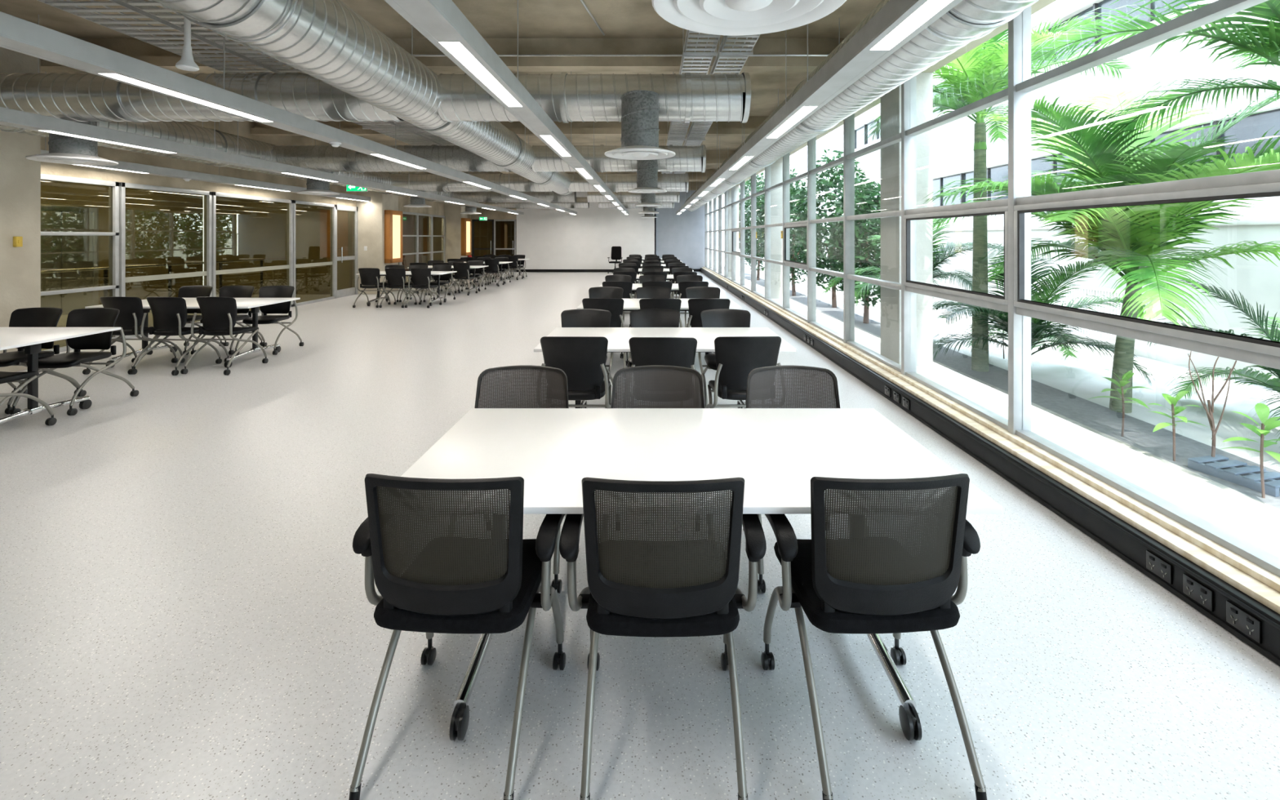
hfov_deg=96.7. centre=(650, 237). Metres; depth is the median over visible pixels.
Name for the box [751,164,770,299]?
window
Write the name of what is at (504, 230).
wall
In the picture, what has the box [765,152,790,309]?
window
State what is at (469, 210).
air diffuser
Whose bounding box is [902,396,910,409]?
power outlet
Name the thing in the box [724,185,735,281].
window
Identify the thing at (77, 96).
ventilation duct
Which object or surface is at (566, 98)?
ventilation duct
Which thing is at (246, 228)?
glass door
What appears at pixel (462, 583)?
chair
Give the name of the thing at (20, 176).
wall
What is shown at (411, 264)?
chair
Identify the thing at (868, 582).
chair
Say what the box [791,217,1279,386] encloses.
wall
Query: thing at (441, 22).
linear light
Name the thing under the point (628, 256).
chair
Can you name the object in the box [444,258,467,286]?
chair
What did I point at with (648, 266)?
chair
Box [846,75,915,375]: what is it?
window
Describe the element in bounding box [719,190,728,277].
window
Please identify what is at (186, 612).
floor
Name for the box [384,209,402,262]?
display panel
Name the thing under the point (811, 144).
window
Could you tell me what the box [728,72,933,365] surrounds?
column
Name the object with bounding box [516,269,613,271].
baseboard
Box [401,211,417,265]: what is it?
window
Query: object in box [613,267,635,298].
chair
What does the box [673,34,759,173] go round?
cable tray
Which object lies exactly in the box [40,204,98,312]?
window
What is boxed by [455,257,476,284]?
chair
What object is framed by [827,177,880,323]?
tree
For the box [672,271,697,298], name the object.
chair
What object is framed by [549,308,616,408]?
chair
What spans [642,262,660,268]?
chair
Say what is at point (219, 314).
chair
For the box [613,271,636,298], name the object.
chair
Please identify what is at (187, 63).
pendant
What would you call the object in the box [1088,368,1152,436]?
plant
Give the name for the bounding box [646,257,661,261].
chair
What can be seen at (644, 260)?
chair
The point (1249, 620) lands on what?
switch
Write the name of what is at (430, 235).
window
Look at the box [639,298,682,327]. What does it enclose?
chair
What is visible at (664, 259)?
chair
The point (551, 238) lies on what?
wall
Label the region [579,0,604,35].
conduit
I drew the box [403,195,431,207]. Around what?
air diffuser
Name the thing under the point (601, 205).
ventilation duct
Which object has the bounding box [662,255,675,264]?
chair
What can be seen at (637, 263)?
chair
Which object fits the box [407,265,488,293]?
folding table
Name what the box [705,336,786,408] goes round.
chair
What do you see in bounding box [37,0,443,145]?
cable tray
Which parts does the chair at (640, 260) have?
backrest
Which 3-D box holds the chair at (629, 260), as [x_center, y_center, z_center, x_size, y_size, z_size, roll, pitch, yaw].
[-0.598,1.114,17.440,0.554,0.872,0.649,0,0,-3]
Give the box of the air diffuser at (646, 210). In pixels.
[638,206,658,213]
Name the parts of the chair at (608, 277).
backrest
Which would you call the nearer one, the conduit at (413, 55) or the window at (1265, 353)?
the window at (1265, 353)
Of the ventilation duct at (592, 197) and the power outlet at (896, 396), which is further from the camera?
the ventilation duct at (592, 197)
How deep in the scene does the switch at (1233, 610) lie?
2.20 m
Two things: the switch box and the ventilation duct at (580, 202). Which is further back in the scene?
the ventilation duct at (580, 202)
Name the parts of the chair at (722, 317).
leg, leg, seat, backrest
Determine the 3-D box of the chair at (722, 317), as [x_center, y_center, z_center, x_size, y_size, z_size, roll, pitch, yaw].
[0.711,1.114,5.161,0.554,0.872,0.649,0,0,-3]
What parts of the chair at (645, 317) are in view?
seat, backrest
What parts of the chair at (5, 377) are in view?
leg, seat, leg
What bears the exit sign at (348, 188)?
hanging from the ceiling
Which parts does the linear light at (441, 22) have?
diffuser panel, suspension rod, diffuser panel, diffuser panel, suspension rod, diffuser panel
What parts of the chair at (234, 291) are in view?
seat, backrest, leg, leg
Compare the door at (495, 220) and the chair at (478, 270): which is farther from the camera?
the door at (495, 220)
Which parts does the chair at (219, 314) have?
leg, leg, backrest, seat, leg, leg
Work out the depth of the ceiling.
6.93 m
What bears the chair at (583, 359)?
on the floor
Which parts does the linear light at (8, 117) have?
diffuser panel, suspension rod, diffuser panel, suspension rod, diffuser panel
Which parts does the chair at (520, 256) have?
backrest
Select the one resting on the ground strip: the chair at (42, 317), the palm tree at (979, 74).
the palm tree at (979, 74)
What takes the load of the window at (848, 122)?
in the column
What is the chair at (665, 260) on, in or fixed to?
on the floor
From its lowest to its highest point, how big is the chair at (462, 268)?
0.872 m
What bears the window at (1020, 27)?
in the column
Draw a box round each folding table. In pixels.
[0,327,120,423]
[84,297,300,367]
[355,271,457,306]
[379,408,1002,740]
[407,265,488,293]
[452,261,512,285]
[478,258,529,279]
[533,327,795,408]
[576,298,742,353]
[599,283,715,291]
[611,274,698,279]
[638,268,693,272]
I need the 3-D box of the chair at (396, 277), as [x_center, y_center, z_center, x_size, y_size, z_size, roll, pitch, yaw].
[-5.654,1.114,12.793,0.554,0.872,0.649,0,0,5]
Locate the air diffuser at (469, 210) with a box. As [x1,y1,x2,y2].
[460,205,481,214]
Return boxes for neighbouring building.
[842,0,1279,228]
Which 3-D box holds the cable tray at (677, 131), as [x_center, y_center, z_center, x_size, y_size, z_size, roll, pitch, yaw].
[0.480,-2.103,14.450,0.328,0.695,19.100,0,0,0]
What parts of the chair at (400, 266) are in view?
seat, backrest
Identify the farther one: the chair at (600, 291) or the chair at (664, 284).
the chair at (664, 284)
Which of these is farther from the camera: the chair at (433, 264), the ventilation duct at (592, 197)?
the ventilation duct at (592, 197)
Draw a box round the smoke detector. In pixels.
[328,142,341,146]
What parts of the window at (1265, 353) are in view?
awning sash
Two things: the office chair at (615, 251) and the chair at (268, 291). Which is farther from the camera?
the office chair at (615, 251)
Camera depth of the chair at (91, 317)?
5.37 m
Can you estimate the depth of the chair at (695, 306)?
6.35 m
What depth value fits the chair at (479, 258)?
19.44 m
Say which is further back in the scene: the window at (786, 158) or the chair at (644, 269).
the chair at (644, 269)
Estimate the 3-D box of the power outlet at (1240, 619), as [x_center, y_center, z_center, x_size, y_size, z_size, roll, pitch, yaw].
[2.262,1.465,2.170,0.016,0.085,0.125,0,0,0]
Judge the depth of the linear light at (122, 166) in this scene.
9.65 m
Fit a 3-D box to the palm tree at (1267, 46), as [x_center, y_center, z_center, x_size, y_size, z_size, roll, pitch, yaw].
[4.835,-0.614,4.131,3.865,4.828,3.947,0,0,-18]
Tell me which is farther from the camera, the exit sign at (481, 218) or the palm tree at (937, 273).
the exit sign at (481, 218)
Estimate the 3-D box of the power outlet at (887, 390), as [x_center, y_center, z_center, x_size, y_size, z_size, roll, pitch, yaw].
[2.262,1.465,5.420,0.016,0.085,0.125,0,0,0]
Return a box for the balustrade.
[40,256,302,326]
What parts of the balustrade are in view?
post, post, handrail, post, post, post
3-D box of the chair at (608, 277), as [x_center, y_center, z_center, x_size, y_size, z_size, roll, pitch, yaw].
[-0.577,1.114,10.079,0.554,0.872,0.649,0,0,1]
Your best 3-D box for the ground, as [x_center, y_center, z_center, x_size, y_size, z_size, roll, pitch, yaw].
[3.575,1.900,14.000,0.950,0.300,40.000,0,0,0]
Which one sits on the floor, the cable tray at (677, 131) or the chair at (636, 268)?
the chair at (636, 268)
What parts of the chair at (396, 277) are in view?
leg, leg, backrest, seat, leg, leg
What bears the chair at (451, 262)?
on the floor
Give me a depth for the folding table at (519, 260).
21.37 m
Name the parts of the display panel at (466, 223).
lit panel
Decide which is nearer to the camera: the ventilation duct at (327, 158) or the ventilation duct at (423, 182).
the ventilation duct at (327, 158)
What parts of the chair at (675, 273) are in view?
backrest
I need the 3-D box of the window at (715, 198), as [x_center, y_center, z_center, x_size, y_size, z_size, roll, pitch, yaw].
[2.500,-0.223,22.795,0.120,3.146,1.650,0,0,0]
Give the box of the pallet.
[1187,454,1279,497]
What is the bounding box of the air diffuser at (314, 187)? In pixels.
[296,171,339,195]
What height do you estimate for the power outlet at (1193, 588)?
0.085 m
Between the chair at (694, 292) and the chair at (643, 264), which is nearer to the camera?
the chair at (694, 292)
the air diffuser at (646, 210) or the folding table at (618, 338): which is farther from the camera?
the air diffuser at (646, 210)
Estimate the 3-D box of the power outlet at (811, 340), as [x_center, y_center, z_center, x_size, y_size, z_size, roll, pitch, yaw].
[2.262,1.465,7.950,0.016,0.085,0.125,0,0,0]
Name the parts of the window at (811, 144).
awning sash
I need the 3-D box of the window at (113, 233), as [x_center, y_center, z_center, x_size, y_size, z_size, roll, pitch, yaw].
[-8.010,0.360,7.715,0.100,2.380,1.630,0,0,0]
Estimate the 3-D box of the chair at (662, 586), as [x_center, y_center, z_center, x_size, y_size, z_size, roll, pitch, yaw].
[0.037,1.113,1.791,0.610,0.876,0.578,0,0,0]
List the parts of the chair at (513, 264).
backrest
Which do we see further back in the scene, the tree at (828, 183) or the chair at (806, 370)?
the tree at (828, 183)
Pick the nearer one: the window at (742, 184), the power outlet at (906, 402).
the power outlet at (906, 402)
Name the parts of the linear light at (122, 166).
suspension rod, diffuser panel, diffuser panel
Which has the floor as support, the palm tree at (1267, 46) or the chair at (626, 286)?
the chair at (626, 286)
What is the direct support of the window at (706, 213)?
in the column
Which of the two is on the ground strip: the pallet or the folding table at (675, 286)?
the pallet
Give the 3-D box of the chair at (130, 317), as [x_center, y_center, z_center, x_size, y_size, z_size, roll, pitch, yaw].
[-6.120,1.114,6.732,0.554,0.872,0.649,0,0,0]
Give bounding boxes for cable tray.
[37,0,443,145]
[120,0,455,145]
[658,29,720,173]
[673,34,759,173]
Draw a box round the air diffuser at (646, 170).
[627,159,666,193]
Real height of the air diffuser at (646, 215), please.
0.616 m
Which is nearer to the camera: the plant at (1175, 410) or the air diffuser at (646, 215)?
the plant at (1175, 410)
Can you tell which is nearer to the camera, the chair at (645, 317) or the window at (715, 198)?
the chair at (645, 317)
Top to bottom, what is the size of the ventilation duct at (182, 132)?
1.289 m
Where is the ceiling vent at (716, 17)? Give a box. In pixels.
[651,0,846,35]
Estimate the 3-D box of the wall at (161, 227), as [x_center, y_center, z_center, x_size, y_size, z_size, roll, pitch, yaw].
[-12.200,-0.450,6.200,0.200,4.000,18.400,0,0,0]
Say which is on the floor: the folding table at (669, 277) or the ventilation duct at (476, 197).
the folding table at (669, 277)
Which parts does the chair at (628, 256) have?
backrest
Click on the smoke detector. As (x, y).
(333, 144)
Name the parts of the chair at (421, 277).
leg, leg, backrest, seat, leg, leg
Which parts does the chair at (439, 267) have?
seat, backrest, leg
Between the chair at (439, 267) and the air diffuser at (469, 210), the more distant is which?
the air diffuser at (469, 210)
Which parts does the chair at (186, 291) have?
leg, seat, backrest, leg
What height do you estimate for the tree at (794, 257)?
3.594 m
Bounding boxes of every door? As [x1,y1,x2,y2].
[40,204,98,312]
[215,196,352,294]
[335,204,357,298]
[471,219,493,257]
[493,219,515,271]
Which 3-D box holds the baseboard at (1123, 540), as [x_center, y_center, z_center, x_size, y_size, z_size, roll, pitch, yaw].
[2.341,1.468,11.350,0.158,0.165,28.700,0,0,0]
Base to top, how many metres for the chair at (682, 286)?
0.872 m
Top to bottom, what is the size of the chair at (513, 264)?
0.872 m
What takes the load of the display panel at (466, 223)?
attached to the wall at (20, 176)
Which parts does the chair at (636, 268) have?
backrest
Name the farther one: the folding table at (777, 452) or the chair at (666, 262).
the chair at (666, 262)
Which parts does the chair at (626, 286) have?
backrest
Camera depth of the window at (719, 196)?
20.32 m
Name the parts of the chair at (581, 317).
backrest, leg, leg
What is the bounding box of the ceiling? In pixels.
[0,0,882,190]
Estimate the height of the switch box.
0.120 m
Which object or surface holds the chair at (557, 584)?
on the floor
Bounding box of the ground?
[722,268,1279,514]
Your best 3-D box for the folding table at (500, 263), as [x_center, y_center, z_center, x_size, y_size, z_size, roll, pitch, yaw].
[-5.600,1.185,18.698,1.930,0.730,1.003,0,0,0]
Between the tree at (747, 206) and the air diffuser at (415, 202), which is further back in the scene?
the tree at (747, 206)
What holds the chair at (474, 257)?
on the floor
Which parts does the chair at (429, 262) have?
backrest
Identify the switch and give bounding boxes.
[1186,579,1192,585]
[1200,587,1206,594]
[1230,607,1236,613]
[1246,617,1253,624]
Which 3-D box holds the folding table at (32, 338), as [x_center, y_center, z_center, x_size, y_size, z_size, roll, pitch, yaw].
[-5.800,1.185,4.698,1.930,0.730,1.003,0,0,0]
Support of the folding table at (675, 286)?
on the floor
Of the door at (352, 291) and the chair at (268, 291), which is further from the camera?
the door at (352, 291)
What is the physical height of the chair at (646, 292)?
0.872 m
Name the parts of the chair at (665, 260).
backrest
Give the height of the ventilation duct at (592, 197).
0.506 m
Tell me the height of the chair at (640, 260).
0.872 m
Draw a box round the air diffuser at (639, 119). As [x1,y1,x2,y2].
[604,89,675,159]
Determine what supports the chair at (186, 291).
on the floor
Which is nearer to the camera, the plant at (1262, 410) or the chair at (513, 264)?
the plant at (1262, 410)
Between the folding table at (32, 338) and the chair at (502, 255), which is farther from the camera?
the chair at (502, 255)
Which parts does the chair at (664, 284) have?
backrest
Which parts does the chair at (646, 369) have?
frame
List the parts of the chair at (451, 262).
backrest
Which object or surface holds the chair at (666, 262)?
on the floor
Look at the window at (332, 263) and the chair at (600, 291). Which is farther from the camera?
the window at (332, 263)
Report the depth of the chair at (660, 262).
16.13 m
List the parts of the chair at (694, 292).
leg, backrest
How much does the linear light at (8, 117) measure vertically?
1.470 m
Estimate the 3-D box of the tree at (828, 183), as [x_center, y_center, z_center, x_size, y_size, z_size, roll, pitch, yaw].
[4.598,-0.213,14.206,2.000,4.032,1.810,0,0,11]
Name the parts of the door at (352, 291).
handle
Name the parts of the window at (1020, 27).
awning sash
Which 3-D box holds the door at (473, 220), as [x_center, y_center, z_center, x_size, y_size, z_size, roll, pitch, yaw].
[-7.465,0.375,25.409,0.970,2.350,0.142,0,0,0]
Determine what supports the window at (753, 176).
in the column
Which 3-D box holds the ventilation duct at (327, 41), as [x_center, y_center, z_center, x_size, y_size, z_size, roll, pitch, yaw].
[-2.340,-1.780,6.354,0.599,1.299,18.508,0,0,0]
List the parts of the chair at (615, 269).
backrest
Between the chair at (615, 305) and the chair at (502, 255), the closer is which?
the chair at (615, 305)
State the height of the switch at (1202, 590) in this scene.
0.014 m
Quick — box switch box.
[13,236,22,246]
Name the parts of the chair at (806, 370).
leg, frame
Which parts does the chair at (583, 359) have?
backrest, seat, leg, leg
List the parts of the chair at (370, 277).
leg, leg, backrest, seat, leg, leg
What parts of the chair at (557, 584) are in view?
frame, leg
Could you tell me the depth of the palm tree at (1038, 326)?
6.84 m
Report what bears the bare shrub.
on the ground strip
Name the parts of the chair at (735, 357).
leg, leg, seat, backrest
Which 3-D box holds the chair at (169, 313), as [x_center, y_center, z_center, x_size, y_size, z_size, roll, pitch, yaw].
[-5.564,1.114,6.708,0.554,0.872,0.649,0,0,5]
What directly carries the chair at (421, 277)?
on the floor
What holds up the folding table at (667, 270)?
on the floor
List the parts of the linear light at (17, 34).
diffuser panel, suspension rod, suspension rod, diffuser panel, diffuser panel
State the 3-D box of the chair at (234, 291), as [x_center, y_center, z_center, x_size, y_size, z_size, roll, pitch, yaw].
[-5.780,1.114,7.808,0.554,0.872,0.649,0,0,0]
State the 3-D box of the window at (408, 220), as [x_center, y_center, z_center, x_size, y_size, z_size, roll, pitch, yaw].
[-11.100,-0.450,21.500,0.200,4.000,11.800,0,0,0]
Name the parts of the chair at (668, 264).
backrest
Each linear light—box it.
[0,11,577,214]
[0,71,524,214]
[40,71,370,201]
[383,0,628,214]
[675,0,962,214]
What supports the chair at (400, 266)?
on the floor
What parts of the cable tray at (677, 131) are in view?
rail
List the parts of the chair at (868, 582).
leg, armrest, leg, seat, frame, leg, leg, armrest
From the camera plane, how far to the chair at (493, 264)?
18.03 m
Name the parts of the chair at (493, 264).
backrest, seat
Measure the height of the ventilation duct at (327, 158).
0.506 m
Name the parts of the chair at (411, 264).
backrest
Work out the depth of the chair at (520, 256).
22.09 m
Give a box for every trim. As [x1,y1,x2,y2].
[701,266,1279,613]
[716,0,1056,198]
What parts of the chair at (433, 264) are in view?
backrest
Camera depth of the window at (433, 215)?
22.04 m
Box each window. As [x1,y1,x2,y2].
[40,173,119,351]
[119,182,211,338]
[211,191,293,315]
[293,200,335,306]
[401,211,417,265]
[402,213,422,271]
[417,213,432,279]
[432,214,444,279]
[704,200,711,269]
[709,196,716,271]
[713,194,721,274]
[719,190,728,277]
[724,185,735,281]
[731,180,744,286]
[741,173,755,292]
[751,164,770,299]
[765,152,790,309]
[783,136,816,323]
[809,113,854,342]
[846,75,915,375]
[903,5,1031,434]
[1013,0,1279,577]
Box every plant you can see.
[988,314,1004,359]
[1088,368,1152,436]
[1148,391,1207,461]
[1214,403,1279,497]
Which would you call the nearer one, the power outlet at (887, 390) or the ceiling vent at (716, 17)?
the ceiling vent at (716, 17)
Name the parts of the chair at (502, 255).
backrest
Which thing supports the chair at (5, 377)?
on the floor
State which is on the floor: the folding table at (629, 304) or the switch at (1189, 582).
the folding table at (629, 304)
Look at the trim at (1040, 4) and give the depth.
5.51 m
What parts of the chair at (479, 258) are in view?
backrest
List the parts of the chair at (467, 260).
backrest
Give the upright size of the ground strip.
0.300 m
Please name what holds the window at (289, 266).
in the wall at (20, 176)
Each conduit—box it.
[413,54,828,56]
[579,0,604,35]
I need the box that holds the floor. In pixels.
[0,270,1279,799]
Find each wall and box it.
[0,46,471,372]
[40,179,203,305]
[422,215,516,269]
[471,190,704,269]
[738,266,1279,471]
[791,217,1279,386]
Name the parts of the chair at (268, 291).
leg, leg, seat, backrest, leg, leg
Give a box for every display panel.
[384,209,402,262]
[461,217,471,255]
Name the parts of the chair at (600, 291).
backrest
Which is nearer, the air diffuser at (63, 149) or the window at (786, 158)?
the air diffuser at (63, 149)
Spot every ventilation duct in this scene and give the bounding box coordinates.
[0,13,465,206]
[0,71,404,122]
[152,0,573,195]
[272,144,511,172]
[389,173,553,192]
[437,72,751,123]
[451,191,576,202]
[485,196,589,208]
[531,144,706,173]
[568,173,688,192]
[586,191,679,202]
[598,202,674,208]
[684,0,1039,211]
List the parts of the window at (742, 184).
awning sash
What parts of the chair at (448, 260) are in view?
backrest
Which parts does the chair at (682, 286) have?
backrest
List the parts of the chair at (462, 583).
armrest, leg, leg, frame, seat, leg, armrest, leg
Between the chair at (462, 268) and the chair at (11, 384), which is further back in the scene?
the chair at (462, 268)
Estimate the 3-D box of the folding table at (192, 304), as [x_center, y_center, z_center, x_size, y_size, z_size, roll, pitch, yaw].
[-5.720,1.185,7.228,1.930,0.730,1.003,0,0,0]
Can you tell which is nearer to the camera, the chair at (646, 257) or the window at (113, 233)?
the window at (113, 233)
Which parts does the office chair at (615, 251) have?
seat, backrest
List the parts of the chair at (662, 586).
armrest, leg, leg, seat, frame, leg, leg, armrest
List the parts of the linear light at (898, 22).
suspension rod, diffuser panel, diffuser panel, diffuser panel, suspension rod, diffuser panel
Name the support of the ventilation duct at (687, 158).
attached to the ventilation duct at (327, 41)
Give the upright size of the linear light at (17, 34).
1.470 m
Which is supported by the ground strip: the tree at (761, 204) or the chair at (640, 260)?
the tree at (761, 204)
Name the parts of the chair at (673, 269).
backrest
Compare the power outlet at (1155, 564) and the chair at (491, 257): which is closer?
the power outlet at (1155, 564)
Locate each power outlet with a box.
[810,338,813,346]
[884,385,890,397]
[893,391,900,403]
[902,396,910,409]
[1146,550,1173,584]
[1182,573,1213,611]
[1226,600,1262,644]
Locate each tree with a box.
[738,172,764,266]
[738,186,764,279]
[755,164,807,271]
[790,177,822,296]
[793,146,871,307]
[820,217,1004,309]
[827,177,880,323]
[862,12,1140,372]
[920,86,1279,413]
[933,251,1158,385]
[1002,0,1279,173]
[1147,278,1279,453]
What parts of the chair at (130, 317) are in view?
leg, backrest, leg, seat, leg, leg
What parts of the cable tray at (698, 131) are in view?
rail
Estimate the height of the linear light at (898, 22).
1.470 m
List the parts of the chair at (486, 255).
backrest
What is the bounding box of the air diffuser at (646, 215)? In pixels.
[640,213,657,217]
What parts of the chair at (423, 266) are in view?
seat, backrest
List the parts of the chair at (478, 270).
seat, backrest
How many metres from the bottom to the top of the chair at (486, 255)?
0.872 m
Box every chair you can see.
[0,306,83,413]
[0,371,57,425]
[3,349,20,392]
[9,307,138,415]
[82,296,177,374]
[131,297,222,375]
[146,285,223,355]
[180,296,268,374]
[191,285,263,355]
[233,285,303,355]
[348,473,565,799]
[352,267,391,307]
[375,264,408,302]
[378,267,417,307]
[399,264,432,302]
[404,267,441,308]
[405,262,435,295]
[421,260,447,290]
[422,264,455,302]
[427,262,456,295]
[440,260,466,291]
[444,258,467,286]
[447,364,568,593]
[448,262,477,295]
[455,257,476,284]
[461,260,486,291]
[462,258,486,286]
[471,256,491,279]
[472,257,493,284]
[480,254,497,277]
[481,258,504,286]
[488,256,506,279]
[488,257,511,284]
[494,254,512,278]
[502,256,523,279]
[510,254,527,278]
[537,336,611,408]
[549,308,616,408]
[559,477,766,799]
[582,297,628,375]
[588,286,624,358]
[602,281,632,313]
[603,364,714,540]
[604,275,631,327]
[607,246,622,273]
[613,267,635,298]
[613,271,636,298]
[618,262,636,296]
[618,265,639,283]
[622,258,638,262]
[623,308,681,406]
[624,261,641,274]
[626,256,640,274]
[627,257,642,274]
[627,337,698,408]
[635,286,671,298]
[639,275,665,283]
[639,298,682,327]
[641,267,662,274]
[641,281,672,298]
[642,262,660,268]
[643,259,658,262]
[643,271,666,281]
[644,256,657,259]
[644,261,661,266]
[644,265,663,270]
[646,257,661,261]
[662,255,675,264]
[663,257,678,268]
[664,259,679,268]
[665,261,682,274]
[666,262,685,281]
[668,265,688,283]
[670,267,692,298]
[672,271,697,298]
[675,275,702,298]
[678,281,708,313]
[684,286,719,327]
[687,298,730,327]
[697,308,764,408]
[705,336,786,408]
[742,364,866,593]
[760,473,986,799]
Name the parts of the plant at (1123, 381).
stem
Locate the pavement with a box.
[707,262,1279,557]
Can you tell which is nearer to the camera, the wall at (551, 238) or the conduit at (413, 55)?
the conduit at (413, 55)
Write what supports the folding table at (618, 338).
on the floor
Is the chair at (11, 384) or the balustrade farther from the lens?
the balustrade
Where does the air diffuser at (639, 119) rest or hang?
attached to the ventilation duct at (566, 98)
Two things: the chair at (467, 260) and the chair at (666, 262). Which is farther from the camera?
the chair at (467, 260)
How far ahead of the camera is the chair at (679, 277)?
10.24 m
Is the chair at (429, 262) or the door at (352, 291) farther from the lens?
the chair at (429, 262)
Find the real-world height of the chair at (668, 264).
0.872 m
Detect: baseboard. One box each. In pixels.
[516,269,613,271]
[700,267,1279,666]
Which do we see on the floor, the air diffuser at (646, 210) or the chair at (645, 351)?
the chair at (645, 351)
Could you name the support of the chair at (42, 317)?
on the floor
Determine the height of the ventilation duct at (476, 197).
0.506 m
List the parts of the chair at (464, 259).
backrest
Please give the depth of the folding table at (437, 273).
13.27 m
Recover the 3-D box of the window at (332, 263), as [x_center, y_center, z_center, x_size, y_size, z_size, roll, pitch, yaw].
[-8.010,0.360,13.560,0.100,2.380,1.680,0,0,0]
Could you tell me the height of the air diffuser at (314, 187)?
0.616 m
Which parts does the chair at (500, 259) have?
backrest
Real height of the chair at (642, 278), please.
0.872 m
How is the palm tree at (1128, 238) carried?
on the ground strip
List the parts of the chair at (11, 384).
leg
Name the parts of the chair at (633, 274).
backrest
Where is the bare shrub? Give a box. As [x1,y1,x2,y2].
[1187,335,1245,457]
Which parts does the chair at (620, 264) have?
backrest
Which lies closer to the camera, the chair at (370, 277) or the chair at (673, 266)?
the chair at (370, 277)
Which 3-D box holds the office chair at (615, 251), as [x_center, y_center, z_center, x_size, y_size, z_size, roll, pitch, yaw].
[-1.500,0.970,24.397,0.620,1.160,0.625,0,0,9]
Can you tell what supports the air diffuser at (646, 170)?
attached to the ventilation duct at (687, 158)
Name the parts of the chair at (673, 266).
backrest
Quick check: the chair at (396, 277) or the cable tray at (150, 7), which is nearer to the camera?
the cable tray at (150, 7)
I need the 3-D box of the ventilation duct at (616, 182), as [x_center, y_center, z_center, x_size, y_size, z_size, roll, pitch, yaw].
[-0.561,-1.430,14.900,3.118,0.506,0.506,0,0,0]
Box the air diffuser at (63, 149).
[25,120,118,165]
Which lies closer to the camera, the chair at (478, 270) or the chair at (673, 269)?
the chair at (673, 269)
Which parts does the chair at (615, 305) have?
backrest, leg, leg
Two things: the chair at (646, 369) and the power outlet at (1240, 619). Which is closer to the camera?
the power outlet at (1240, 619)
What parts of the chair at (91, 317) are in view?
leg, leg, seat, backrest, leg, leg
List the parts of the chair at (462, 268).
backrest, seat, leg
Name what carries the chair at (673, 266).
on the floor
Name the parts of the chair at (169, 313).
leg, leg, backrest, seat, leg, leg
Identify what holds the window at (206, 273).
in the wall at (20, 176)
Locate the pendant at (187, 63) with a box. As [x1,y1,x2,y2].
[175,16,199,71]
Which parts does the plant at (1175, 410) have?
stem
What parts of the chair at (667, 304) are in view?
backrest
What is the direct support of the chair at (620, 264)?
on the floor
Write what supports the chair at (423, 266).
on the floor
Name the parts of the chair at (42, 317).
seat, backrest, leg, leg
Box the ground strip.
[721,266,1279,509]
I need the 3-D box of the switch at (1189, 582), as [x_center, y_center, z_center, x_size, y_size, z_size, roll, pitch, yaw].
[2.256,1.443,2.380,0.006,0.014,0.022,0,0,0]
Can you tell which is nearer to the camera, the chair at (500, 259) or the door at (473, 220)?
the chair at (500, 259)
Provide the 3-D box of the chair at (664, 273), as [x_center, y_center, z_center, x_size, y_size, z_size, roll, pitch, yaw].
[0.104,1.114,11.468,0.554,0.872,0.649,0,0,0]
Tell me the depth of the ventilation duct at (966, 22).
4.09 m
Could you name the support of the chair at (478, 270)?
on the floor
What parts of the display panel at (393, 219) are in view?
lit panel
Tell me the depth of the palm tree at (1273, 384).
5.36 m
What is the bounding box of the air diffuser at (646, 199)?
[634,193,662,206]
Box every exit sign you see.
[346,135,368,191]
[479,202,487,220]
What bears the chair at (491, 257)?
on the floor
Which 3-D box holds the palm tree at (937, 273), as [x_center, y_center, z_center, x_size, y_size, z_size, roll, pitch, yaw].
[4.316,0.667,9.307,2.721,2.266,2.818,0,0,-11]
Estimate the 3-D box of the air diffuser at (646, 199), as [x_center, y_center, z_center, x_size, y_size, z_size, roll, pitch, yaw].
[-0.050,-1.102,14.700,0.704,0.616,0.704,0,0,0]

